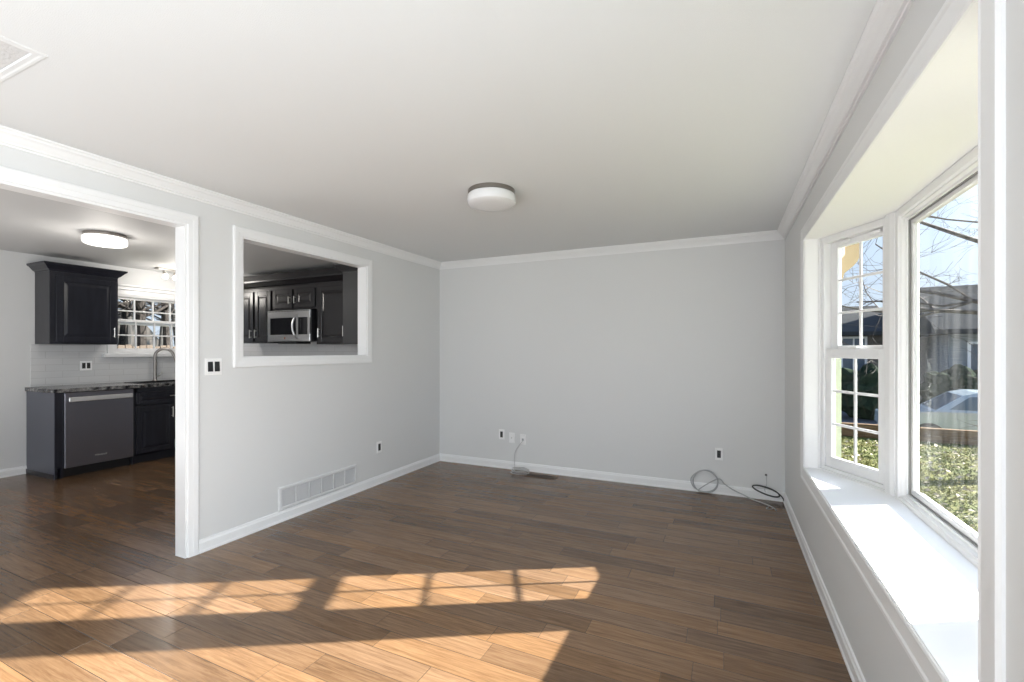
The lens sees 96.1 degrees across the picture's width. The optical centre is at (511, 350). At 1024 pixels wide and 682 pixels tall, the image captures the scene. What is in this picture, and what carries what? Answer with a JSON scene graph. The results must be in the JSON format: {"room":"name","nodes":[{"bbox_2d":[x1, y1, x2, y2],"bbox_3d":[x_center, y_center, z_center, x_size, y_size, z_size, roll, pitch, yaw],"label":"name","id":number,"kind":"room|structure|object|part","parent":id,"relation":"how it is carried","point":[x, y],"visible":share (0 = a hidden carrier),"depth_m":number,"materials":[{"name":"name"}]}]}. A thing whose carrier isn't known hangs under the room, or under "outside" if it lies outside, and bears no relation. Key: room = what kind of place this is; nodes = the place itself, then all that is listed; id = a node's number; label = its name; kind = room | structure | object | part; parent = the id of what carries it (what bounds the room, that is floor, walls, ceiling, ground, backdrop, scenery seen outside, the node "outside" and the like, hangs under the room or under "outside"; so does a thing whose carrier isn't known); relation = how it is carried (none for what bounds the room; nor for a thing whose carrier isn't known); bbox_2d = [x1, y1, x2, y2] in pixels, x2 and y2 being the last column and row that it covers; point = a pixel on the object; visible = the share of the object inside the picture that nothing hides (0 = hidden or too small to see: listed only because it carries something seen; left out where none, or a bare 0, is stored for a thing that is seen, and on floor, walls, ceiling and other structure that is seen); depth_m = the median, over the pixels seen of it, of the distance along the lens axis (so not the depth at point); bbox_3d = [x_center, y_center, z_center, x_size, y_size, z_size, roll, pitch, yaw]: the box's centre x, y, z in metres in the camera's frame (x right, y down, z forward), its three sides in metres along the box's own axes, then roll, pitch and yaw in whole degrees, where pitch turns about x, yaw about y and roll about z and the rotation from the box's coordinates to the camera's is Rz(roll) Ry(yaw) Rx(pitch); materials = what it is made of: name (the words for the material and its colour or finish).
{"room":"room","nodes":[
{"label":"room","id":0,"kind":"room"},
{"bbox_2d":[0,250,174,469],"bbox_3d":[-5.784,0.141,4.419,0.150,2.440,6.160,0,0,25],"label":"wall","id":1,"kind":"structure","parent":0,"point":[17,280],"depth_m":5.04,"materials":[{"name":"white paint"}]},
{"bbox_2d":[0,466,26,477],"bbox_3d":[-6.186,1.317,3.351,0.018,0.088,3.885,0,0,25],"label":"baseboard","id":2,"kind":"structure","parent":1,"relation":"attached to","point":[20,470],"depth_m":5.00,"materials":[{"name":"white paint"}]},
{"bbox_2d":[26,261,127,344],"bbox_3d":[-5.038,-0.519,5.360,0.409,0.890,0.765,0,0,25],"label":"upper cabinet","id":3,"kind":"object","parent":1,"relation":"attached to","point":[75,304],"visible":1,"depth_m":5.20,"materials":[{"name":"black wood"}]},
{"bbox_3d":[-5.038,-0.919,5.360,0.409,0.090,0.765,0,0,25],"label":"crown","id":4,"kind":"part","parent":3,"relation":"part of","materials":[{"name":"black wood"}]},
{"bbox_3d":[-4.902,-0.463,5.311,0.020,0.733,0.550,0,0,25],"label":"door","id":5,"kind":"part","parent":3,"relation":"part of","materials":[{"name":"black wood"}]},
{"bbox_2d":[102,283,174,357],"bbox_3d":[-4.873,-0.384,6.278,0.180,0.940,1.200,0,0,25],"label":"window","id":6,"kind":"structure","parent":1,"relation":"attached to","point":[125,291],"depth_m":6.14,"materials":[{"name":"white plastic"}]},
{"bbox_3d":[-4.888,-0.202,6.285,0.032,0.415,0.920,0,0,25],"label":"sash","id":7,"kind":"part","parent":6,"relation":"part of","materials":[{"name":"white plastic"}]},
{"bbox_3d":[-4.921,-0.522,6.300,0.032,0.365,0.920,0,0,25],"label":"sash","id":8,"kind":"part","parent":6,"relation":"part of","materials":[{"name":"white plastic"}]},
{"bbox_2d":[30,342,357,386],"bbox_3d":[-3.240,-0.092,5.307,3.721,0.994,2.110,0,0,25],"label":"backsplash","id":9,"kind":"structure","parent":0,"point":[50,364],"depth_m":5.74,"materials":[{"name":"tile"}]},
{"bbox_2d":[80,361,91,370],"bbox_3d":[-5.155,0.181,5.569,0.010,0.115,0.116,0,0,25],"label":"wall outlet","id":10,"kind":"object","parent":9,"relation":"attached to","point":[84,365],"visible":1,"depth_m":5.56,"materials":[{"name":"white plastic"}]},
{"bbox_2d":[0,145,439,539],"bbox_3d":[-3.126,0.141,1.005,0.100,2.440,10.398,0,0,25],"label":"wall","id":11,"kind":"structure","parent":0,"point":[262,430],"depth_m":3.73,"materials":[{"name":"white paint"}]},
{"bbox_2d":[0,166,198,557],"bbox_3d":[-2.565,0.230,2.216,0.134,2.261,1.965,0,0,25],"label":"door frame","id":12,"kind":"structure","parent":11,"relation":"attached to","point":[186,225],"depth_m":3.02,"materials":[{"name":"white paint"}]},
{"bbox_2d":[205,358,221,374],"bbox_3d":[-2.059,0.110,3.176,0.013,0.115,0.116,0,0,25],"label":"light switch","id":13,"kind":"object","parent":11,"relation":"attached to","point":[213,366],"visible":1,"depth_m":3.17,"materials":[{"name":"white plastic"}]},
{"bbox_2d":[208,362,212,371],"bbox_3d":[-2.066,0.110,3.154,0.008,0.068,0.033,0,0,25],"label":"rocker switch","id":14,"kind":"object","parent":13,"relation":"attached to","point":[210,364],"depth_m":3.15,"materials":[{"name":"black plastic"}]},
{"bbox_2d":[215,362,219,370],"bbox_3d":[-2.047,0.110,3.196,0.008,0.068,0.033,0,0,25],"label":"rocker switch","id":15,"kind":"object","parent":13,"relation":"attached to","point":[217,364],"depth_m":3.19,"materials":[{"name":"black plastic"}]},
{"bbox_2d":[0,125,440,269],"bbox_3d":[-3.050,-1.042,0.970,0.068,0.075,10.398,0,0,25],"label":"crown molding","id":16,"kind":"structure","parent":11,"relation":"attached to","point":[9,137],"depth_m":2.92,"materials":[{"name":"white paint"}]},
{"bbox_2d":[233,225,371,367],"bbox_3d":[-1.752,-0.390,3.974,0.134,1.024,1.427,0,0,25],"label":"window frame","id":17,"kind":"structure","parent":11,"relation":"attached to","point":[241,235],"depth_m":3.76,"materials":[{"name":"white paint"}]},
{"bbox_2d":[278,464,356,511],"bbox_3d":[-1.666,1.179,4.022,0.014,0.187,0.850,0,0,25],"label":"air vent","id":18,"kind":"object","parent":11,"relation":"in","point":[293,494],"visible":1,"depth_m":3.96,"materials":[{"name":"white metal"}]},
{"bbox_2d":[199,453,439,553],"bbox_3d":[-3.072,1.317,0.980,0.018,0.088,10.398,0,0,25],"label":"baseboard","id":19,"kind":"structure","parent":11,"relation":"attached to","point":[219,539],"depth_m":3.83,"materials":[{"name":"white paint"}]},
{"bbox_2d":[333,263,357,343],"bbox_3d":[-1.576,-0.534,5.008,0.404,0.930,0.585,0,0,25],"label":"upper cabinet","id":20,"kind":"object","parent":11,"relation":"attached to","point":[350,274],"visible":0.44,"depth_m":4.82,"materials":[{"name":"grey wood"}]},
{"bbox_3d":[-1.576,-0.912,5.008,0.404,0.175,0.585,0,0,25],"label":"crown","id":21,"kind":"part","parent":20,"relation":"part of","materials":[{"name":"grey wood"}]},
{"bbox_2d":[377,441,381,452],"bbox_3d":[-1.355,0.985,4.700,0.010,0.115,0.070,0,0,25],"label":"wall outlet","id":22,"kind":"object","parent":11,"relation":"attached to","point":[379,444],"visible":1,"depth_m":4.70,"materials":[{"name":"white plastic"}]},
{"bbox_2d":[268,309,316,343],"bbox_3d":[-2.764,-0.300,5.980,0.760,0.422,0.465,0,0,25],"label":"microwave","id":23,"kind":"object","parent":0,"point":[287,326],"visible":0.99,"depth_m":5.80,"materials":[{"name":"silver metal"}]},
{"bbox_3d":[-2.710,-0.302,5.738,0.080,0.318,0.033,0,0,-39],"label":"handle","id":24,"kind":"part","parent":23,"relation":"part of","materials":[{"name":"silver metal"}]},
{"bbox_3d":[-2.597,-0.309,5.729,0.169,0.216,0.017,0,0,25],"label":"control panel","id":25,"kind":"part","parent":23,"relation":"part of","materials":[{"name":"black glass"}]},
{"bbox_2d":[0,456,851,681],"bbox_3d":[-3.177,1.421,1.028,7.830,0.120,10.698,0,0,25],"label":"floor","id":26,"kind":"structure","parent":0,"point":[441,571],"depth_m":2.62,"materials":[{"name":"brown wood"}]},
{"bbox_2d":[26,391,62,479],"bbox_3d":[-5.085,0.903,4.996,0.626,0.915,0.080,0,0,25],"label":"base cabinet","id":27,"kind":"object","parent":26,"relation":"on","point":[44,411],"visible":0.95,"depth_m":4.92,"materials":[{"name":"grey"}]},
{"bbox_3d":[-5.100,1.333,4.963,0.626,0.055,0.008,0,0,25],"label":"shoe moulding","id":28,"kind":"part","parent":27,"relation":"part of","materials":[{"name":"grey wood"}]},
{"bbox_2d":[63,388,132,476],"bbox_3d":[-4.874,0.906,5.293,0.626,0.910,0.628,0,0,25],"label":"dishwasher","id":29,"kind":"object","parent":26,"relation":"on","point":[97,425],"visible":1,"depth_m":5.15,"materials":[{"name":"grey metal"}]},
{"bbox_3d":[-4.609,0.524,5.170,0.040,0.050,0.582,0,0,25],"label":"handle","id":30,"kind":"part","parent":29,"relation":"part of","materials":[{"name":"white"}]},
{"bbox_2d":[130,386,174,464],"bbox_3d":[-4.582,0.903,6.016,0.681,0.915,0.920,0,0,25],"label":"base cabinet","id":31,"kind":"object","parent":26,"relation":"on","point":[153,412],"visible":0.5,"depth_m":5.67,"materials":[{"name":"black wood"}]},
{"bbox_2d":[25,380,174,392],"bbox_3d":[-4.635,0.425,5.921,0.656,0.040,2.148,0,0,25],"label":"countertop","id":32,"kind":"structure","parent":31,"relation":"on","point":[119,385],"depth_m":5.20,"materials":[{"name":"stone"}]},
{"bbox_2d":[124,380,174,392],"bbox_3d":[-4.561,0.488,6.013,0.416,0.179,0.666,0,0,25],"label":"sink","id":33,"kind":"object","parent":32,"relation":"in","point":[160,381],"visible":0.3,"depth_m":5.96,"materials":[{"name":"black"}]},
{"bbox_2d":[137,381,171,392],"bbox_3d":[-4.561,0.492,6.013,0.388,0.171,0.638,0,0,25],"label":"basin","id":34,"kind":"object","parent":33,"relation":"in","point":[142,382],"depth_m":5.96,"materials":[{"name":"black plastic"}]},
{"bbox_2d":[152,348,174,380],"bbox_3d":[-4.689,0.181,6.229,0.287,0.448,0.061,0,0,-34],"label":"faucet","id":35,"kind":"object","parent":32,"relation":"on","point":[155,376],"visible":0.98,"depth_m":6.16,"materials":[{"name":"grey metal"}]},
{"bbox_3d":[-4.698,0.132,6.217,0.234,0.347,0.035,0,0,-32],"label":"spout","id":36,"kind":"part","parent":35,"relation":"part of","materials":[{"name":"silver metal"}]},
{"bbox_3d":[-4.406,0.955,5.690,0.020,0.575,0.415,0,0,25],"label":"door","id":37,"kind":"part","parent":31,"relation":"part of","materials":[{"name":"black wood"}]},
{"bbox_3d":[-4.313,0.571,5.892,0.020,0.135,0.860,0,0,25],"label":"false drawer","id":38,"kind":"part","parent":31,"relation":"part of","materials":[{"name":"black wood"}]},
{"bbox_2d":[511,440,528,473],"bbox_3d":[0.093,1.187,5.123,0.232,0.346,0.200,0,0,25],"label":"cable","id":39,"kind":"object","parent":26,"relation":"on","point":[517,468],"visible":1,"depth_m":5.13,"materials":[{"name":"grey plastic"}]},
{"bbox_2d":[525,473,557,479],"bbox_3d":[0.318,1.358,4.971,0.350,0.006,0.130,0,0,25],"label":"floor vent","id":40,"kind":"object","parent":26,"relation":"in","point":[529,474],"visible":1,"depth_m":4.96,"materials":[{"name":"brown"}]},
{"bbox_2d":[690,470,776,510],"bbox_3d":[2.046,1.247,4.232,0.174,0.224,0.765,0,0,-42],"label":"cable","id":41,"kind":"object","parent":26,"relation":"on","point":[695,473],"visible":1,"depth_m":4.36,"materials":[{"name":"grey plastic"}]},
{"bbox_2d":[0,0,876,275],"bbox_3d":[-3.174,-1.139,1.034,7.830,0.120,10.710,0,0,25],"label":"ceiling","id":42,"kind":"structure","parent":0,"point":[608,122],"depth_m":2.08,"materials":[{"name":"white paint"}]},
{"bbox_2d":[0,35,48,83],"bbox_3d":[-2.163,-1.082,1.522,0.703,0.012,0.693,0,0,25],"label":"attic hatch","id":43,"kind":"object","parent":42,"relation":"attached to","point":[11,51],"visible":1,"depth_m":1.70,"materials":[{"name":"white"}]},
{"bbox_3d":[-2.163,-1.085,1.522,0.627,0.006,0.617,0,0,25],"label":"panel","id":44,"kind":"part","parent":43,"relation":"part of","materials":[{"name":"white"}]},
{"bbox_2d":[81,230,127,247],"bbox_3d":[-3.768,-1.026,4.262,0.328,0.107,0.328,0,0,25],"label":"ceiling light","id":45,"kind":"object","parent":42,"relation":"attached to","point":[99,238],"visible":1,"depth_m":4.16,"materials":[{"name":"white glass"}]},
{"bbox_2d":[154,267,174,279],"bbox_3d":[-4.457,-1.010,6.218,0.106,0.138,0.620,0,0,25],"label":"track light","id":46,"kind":"object","parent":42,"relation":"attached to","point":[165,275],"visible":0.42,"depth_m":6.01,"materials":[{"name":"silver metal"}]},
{"bbox_2d":[467,182,515,211],"bbox_3d":[-0.138,-1.026,3.105,0.328,0.107,0.328,0,0,25],"label":"ceiling light","id":47,"kind":"object","parent":42,"relation":"attached to","point":[488,196],"visible":1,"depth_m":3.00,"materials":[{"name":"white glass"}]},
{"bbox_2d":[440,239,784,491],"bbox_3d":[0.818,0.141,4.991,3.909,2.440,0.150,0,0,25],"label":"wall","id":48,"kind":"structure","parent":0,"point":[648,363],"depth_m":4.75,"materials":[{"name":"white paint"}]},
{"bbox_2d":[499,429,503,438],"bbox_3d":[-0.121,0.971,5.337,0.070,0.115,0.010,0,0,25],"label":"wall outlet","id":49,"kind":"object","parent":48,"relation":"attached to","point":[501,431],"visible":1,"depth_m":5.33,"materials":[{"name":"white plastic"}]},
{"bbox_2d":[509,433,514,442],"bbox_3d":[-0.003,1.001,5.280,0.070,0.115,0.015,0,0,25],"label":"cable plate","id":50,"kind":"object","parent":48,"relation":"attached to","point":[511,435],"visible":1,"depth_m":5.28,"materials":[{"name":"white plastic"}]},
{"bbox_2d":[520,434,525,444],"bbox_3d":[0.123,1.009,5.224,0.070,0.115,0.011,0,0,25],"label":"plate","id":51,"kind":"object","parent":48,"relation":"attached to","point":[522,436],"visible":1,"depth_m":5.22,"materials":[{"name":"white plastic"}]},
{"bbox_2d":[440,230,783,269],"bbox_3d":[0.768,-1.042,4.893,3.701,0.075,0.068,0,0,25],"label":"crown molding","id":52,"kind":"structure","parent":48,"relation":"attached to","point":[774,234],"depth_m":4.71,"materials":[{"name":"white paint"}]},
{"bbox_2d":[440,453,783,501],"bbox_3d":[0.779,1.317,4.916,3.701,0.088,0.018,0,0,25],"label":"baseboard","id":53,"kind":"structure","parent":48,"relation":"attached to","point":[572,472],"depth_m":4.76,"materials":[{"name":"white paint"}]},
{"bbox_2d":[715,448,722,459],"bbox_3d":[1.966,0.983,4.371,0.070,0.115,0.010,0,0,25],"label":"wall outlet","id":54,"kind":"object","parent":48,"relation":"attached to","point":[718,451],"visible":1,"depth_m":4.37,"materials":[{"name":"white plastic"}]},
{"bbox_3d":[2.318,1.211,4.201,0.024,0.166,0.022,0,0,25],"label":"stub","id":55,"kind":"object","parent":48,"relation":"hanging from","visible":0},
{"bbox_2d":[752,485,783,500],"bbox_3d":[2.322,1.284,4.175,0.259,0.120,0.053,0,0,25],"label":"cable","id":56,"kind":"object","parent":55,"relation":"hanging from","point":[752,485],"visible":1,"depth_m":4.17,"materials":[{"name":"grey plastic"}]},
{"bbox_2d":[836,243,858,457],"bbox_3d":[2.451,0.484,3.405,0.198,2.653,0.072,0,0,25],"label":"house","id":57,"kind":"structure","parent":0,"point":[850,257],"depth_m":3.39,"materials":[{"name":"yellow"}]},
{"bbox_2d":[805,0,977,239],"bbox_3d":[1.723,-0.805,1.946,0.508,0.100,2.660,0,0,25],"label":"ceiling","id":58,"kind":"structure","parent":0,"point":[935,126],"depth_m":1.67,"materials":[{"name":"white paint"}]},
{"bbox_2d":[785,0,1023,681],"bbox_3d":[0.359,0.141,-0.525,0.108,2.440,10.548,0,0,25],"label":"wall","id":59,"kind":"structure","parent":0,"point":[880,656],"depth_m":1.48,"materials":[{"name":"white paint"}]},
{"bbox_2d":[783,492,865,681],"bbox_3d":[0.270,1.317,-0.567,0.018,0.088,10.398,0,0,25],"label":"baseboard","id":60,"kind":"structure","parent":59,"relation":"attached to","point":[854,670],"depth_m":2.35,"materials":[{"name":"white paint"}]},
{"bbox_2d":[777,0,913,238],"bbox_3d":[0.247,-1.042,-0.557,0.068,0.075,10.398,0,0,25],"label":"crown molding","id":61,"kind":"structure","parent":59,"relation":"attached to","point":[886,18],"depth_m":1.83,"materials":[{"name":"white paint"}]},
{"bbox_2d":[801,0,1005,681],"bbox_3d":[1.487,0.022,2.056,0.013,1.732,2.565,0,0,25],"label":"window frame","id":62,"kind":"structure","parent":59,"relation":"attached to","point":[991,13],"depth_m":0.95,"materials":[{"name":"white paint"}]},
{"bbox_3d":[1.758,1.357,1.930,0.370,1.007,2.580,0,0,25],"label":"wall","id":63,"kind":"structure","parent":0,"visible":0},
{"bbox_2d":[804,218,884,491],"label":"window","id":64,"kind":"structure","parent":63,"relation":"in","point":[830,279],"depth_m":3.04,"materials":[{"name":"white plastic"}]},
{"bbox_3d":[2.125,0.377,2.847,0.032,0.776,0.448,0,0,-4],"label":"sash","id":65,"kind":"part","parent":64,"relation":"part of","materials":[{"name":"white plastic"}]},
{"bbox_3d":[2.161,-0.344,2.849,0.032,0.737,0.448,0,0,-4],"label":"sash","id":66,"kind":"part","parent":64,"relation":"part of","materials":[{"name":"white plastic"}]},
{"bbox_2d":[804,467,977,681],"bbox_3d":[1.722,0.824,1.947,0.510,0.060,2.660,0,0,25],"label":"window sill","id":67,"kind":"structure","parent":63,"relation":"on","point":[934,586],"depth_m":1.68,"materials":[{"name":"white paint"}]},
{"bbox_2d":[885,145,977,567],"bbox_3d":[1.838,0.034,1.893,0.119,1.579,1.593,0,0,25],"label":"window","id":68,"kind":"structure","parent":63,"relation":"in","point":[962,176],"depth_m":2.42,"materials":[{"name":"white plastic"}]},
{"bbox_3d":[-2.765,0.141,6.333,3.721,2.440,0.150,0,0,25],"label":"wall","id":69,"kind":"structure","parent":0,"visible":0},
{"bbox_2d":[244,274,277,343],"bbox_3d":[-3.452,-0.555,6.343,0.785,0.908,0.392,0,0,25],"label":"upper cabinet","id":70,"kind":"object","parent":69,"relation":"attached to","point":[258,291],"visible":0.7,"depth_m":6.17,"materials":[{"name":"black wood"}]},
{"bbox_3d":[-3.630,-0.456,6.274,0.310,0.666,0.020,0,0,25],"label":"door","id":71,"kind":"part","parent":70,"relation":"part of","materials":[{"name":"black wood"}]},
{"bbox_3d":[-3.452,-0.922,6.343,0.785,0.175,0.392,0,0,25],"label":"crown","id":72,"kind":"part","parent":70,"relation":"part of","materials":[{"name":"black wood"}]},
{"bbox_3d":[-3.315,-0.456,6.128,0.305,0.666,0.020,0,0,25],"label":"door","id":73,"kind":"part","parent":70,"relation":"part of","materials":[{"name":"black wood"}]},
{"bbox_2d":[268,269,316,310],"bbox_3d":[-2.740,-0.767,6.013,0.784,0.485,0.392,0,0,25],"label":"upper cabinet","id":74,"kind":"object","parent":69,"relation":"attached to","point":[294,290],"visible":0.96,"depth_m":5.86,"materials":[{"name":"black wood"}]},
{"bbox_3d":[-2.977,-0.668,5.972,0.357,0.243,0.020,0,0,25],"label":"door","id":75,"kind":"part","parent":74,"relation":"part of","materials":[{"name":"black wood"}]},
{"bbox_3d":[-2.740,-0.922,6.013,0.784,0.175,0.392,0,0,25],"label":"crown","id":76,"kind":"part","parent":74,"relation":"part of","materials":[{"name":"black wood"}]},
{"bbox_3d":[-2.617,-0.668,5.805,0.357,0.243,0.020,0,0,25],"label":"door","id":77,"kind":"part","parent":74,"relation":"part of","materials":[{"name":"black wood"}]},
{"bbox_2d":[312,267,352,344],"bbox_3d":[-1.956,-0.544,5.650,0.940,0.930,0.392,0,0,25],"label":"upper cabinet","id":78,"kind":"object","parent":69,"relation":"attached to","point":[329,281],"visible":0.4,"depth_m":5.61,"materials":[{"name":"black wood"}]},
{"bbox_3d":[-1.956,-0.922,5.650,0.940,0.175,0.392,0,0,25],"label":"crown","id":79,"kind":"part","parent":78,"relation":"part of","materials":[{"name":"black wood"}]},
{"bbox_3d":[-2.166,-0.445,5.597,0.515,0.688,0.020,0,0,25],"label":"door","id":80,"kind":"part","parent":78,"relation":"part of","materials":[{"name":"black wood"}]},
{"label":"outside","id":81,"kind":"structure","parent":0,"visible":0},
{"bbox_3d":[-21.580,2.111,15.500,37.810,0.500,50.000,0,0,25],"label":"lawn","id":82,"kind":"structure","parent":81,"visible":0},
{"bbox_2d":[117,312,158,347],"bbox_3d":[-22.343,-0.509,30.289,6.000,4.741,32.200,0,0,25],"label":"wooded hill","id":83,"kind":"structure","parent":82,"relation":"on","point":[148,332],"depth_m":26.34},
{"bbox_2d":[118,299,173,344],"bbox_3d":[-10.063,-1.351,12.620,6.475,6.434,6.216,0,0,0],"label":"bare tree","id":84,"kind":"object","parent":82,"relation":"on","point":[124,314],"visible":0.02,"depth_m":12.61,"materials":[{"name":"brown plant"}]},
{"bbox_2d":[118,299,174,348],"bbox_3d":[-9.863,-1.616,12.411,6.365,6.969,5.522,0,0,25],"label":"bare tree","id":85,"kind":"object","parent":82,"relation":"on","point":[141,330],"visible":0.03,"depth_m":12.49,"materials":[{"name":"brown plant"}]},
{"bbox_2d":[118,301,174,347],"bbox_3d":[-9.722,-1.403,14.383,6.480,6.535,5.924,0,0,17],"label":"bare tree","id":86,"kind":"object","parent":82,"relation":"on","point":[166,340],"visible":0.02,"depth_m":14.18,"materials":[{"name":"brown plant"}]},
{"bbox_2d":[118,300,174,344],"bbox_3d":[-11.488,-1.465,13.126,5.439,6.660,7.140,0,0,-38],"label":"bare tree","id":87,"kind":"object","parent":82,"relation":"on","point":[128,341],"visible":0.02,"depth_m":13.89,"materials":[{"name":"brown plant"}]},
{"bbox_2d":[118,345,174,348],"bbox_3d":[-9.199,0.832,11.146,0.060,1.957,10.500,0,0,25],"label":"fence","id":88,"kind":"object","parent":82,"relation":"on","point":[119,346],"visible":0.06,"depth_m":11.41,"materials":[{"name":"brown wood"}]},
{"bbox_2d":[118,299,174,345],"bbox_3d":[-11.574,-1.566,15.460,6.372,6.861,6.762,0,0,28],"label":"bare tree","id":89,"kind":"object","parent":82,"relation":"on","point":[161,327],"visible":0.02,"depth_m":15.70,"materials":[{"name":"brown plant"}]},
{"bbox_2d":[131,302,174,345],"bbox_3d":[-12.201,-1.395,16.350,6.986,6.521,6.837,0,0,28],"label":"bare tree","id":90,"kind":"object","parent":82,"relation":"on","point":[131,302],"visible":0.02,"depth_m":16.66,"materials":[{"name":"brown plant"}]},
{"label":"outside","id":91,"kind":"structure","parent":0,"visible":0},
{"bbox_2d":[841,411,877,423],"bbox_3d":[11.007,2.536,5.924,105.000,0.350,100.000,0,0,25],"label":"ground","id":92,"kind":"structure","parent":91,"point":[844,417],"depth_m":15.55,"materials":[{"name":"grey asphalt"}]},
{"bbox_2d":[841,363,877,419],"bbox_3d":[12.434,1.391,16.016,2.171,1.939,1.951,0,0,25],"label":"shrub","id":93,"kind":"object","parent":92,"relation":"on","point":[866,383],"visible":0.37,"depth_m":15.62,"materials":[{"name":"green plant"}]},
{"bbox_2d":[841,306,882,370],"bbox_3d":[14.452,0.036,25.267,9.000,4.650,9.000,0,0,25],"label":"house","id":94,"kind":"structure","parent":92,"relation":"on","point":[850,333],"depth_m":20.54,"materials":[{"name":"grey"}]},
{"bbox_3d":[15.218,0.211,20.495,0.800,1.500,0.013,0,0,25],"label":"pane","id":95,"kind":"part","parent":94,"relation":"part of","materials":[{"name":"blue"}]},
{"bbox_2d":[841,436,977,532],"bbox_3d":[13.548,2.111,-7.154,29.400,0.500,26.400,0,0,25],"label":"lawn","id":96,"kind":"structure","parent":92,"relation":"on","point":[848,437],"depth_m":7.08,"materials":[{"name":"green plant"}]},
{"bbox_2d":[841,422,877,437],"bbox_3d":[7.125,1.721,10.172,2.580,0.280,0.155,0,0,29],"label":"edging","id":97,"kind":"object","parent":96,"relation":"on","point":[844,431],"visible":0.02,"depth_m":9.88,"materials":[{"name":"brown wood"}]},
{"bbox_2d":[841,196,977,442],"bbox_3d":[8.073,-1.648,7.232,8.812,7.033,8.307,0,0,-8],"label":"bare tree","id":98,"kind":"object","parent":96,"relation":"on","point":[966,299],"visible":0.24,"depth_m":7.91,"materials":[{"name":"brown plant"}]},
{"bbox_2d":[841,439,977,526],"bbox_3d":[5.303,1.798,6.460,8.989,0.076,3.292,0,0,-40],"label":"fallen leaves","id":99,"kind":"object","parent":96,"relation":"on","point":[846,441],"visible":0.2,"depth_m":6.94,"materials":[{"name":"beige plant"}]},
{"bbox_2d":[919,427,977,445],"bbox_3d":[9.408,1.721,8.915,2.580,0.280,0.155,0,0,29],"label":"edging","id":100,"kind":"object","parent":96,"relation":"on","point":[938,435],"visible":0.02,"depth_m":9.21,"materials":[{"name":"brown wood"}]},
{"bbox_2d":[874,389,977,430],"bbox_3d":[11.670,1.676,11.013,4.550,1.370,1.742,0,0,32],"label":"car","id":101,"kind":"object","parent":92,"relation":"on","point":[941,411],"visible":0.16,"depth_m":10.91,"materials":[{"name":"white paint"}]},
{"bbox_2d":[919,284,977,402],"bbox_3d":[23.119,-0.239,17.872,12.000,5.200,9.000,0,0,31],"label":"house","id":102,"kind":"structure","parent":92,"relation":"on","point":[938,350],"depth_m":17.78,"materials":[{"name":"grey"}]},
{"bbox_3d":[17.421,0.461,16.582,1.300,1.400,0.013,0,0,31],"label":"pane","id":103,"kind":"part","parent":102,"relation":"part of","materials":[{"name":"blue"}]},
{"bbox_2d":[919,364,977,403],"bbox_3d":[14.525,1.399,14.782,2.331,1.924,1.920,0,0,25],"label":"shrub","id":104,"kind":"object","parent":92,"relation":"on","point":[935,384],"visible":0.38,"depth_m":14.72,"materials":[{"name":"green plant"}]}
]}

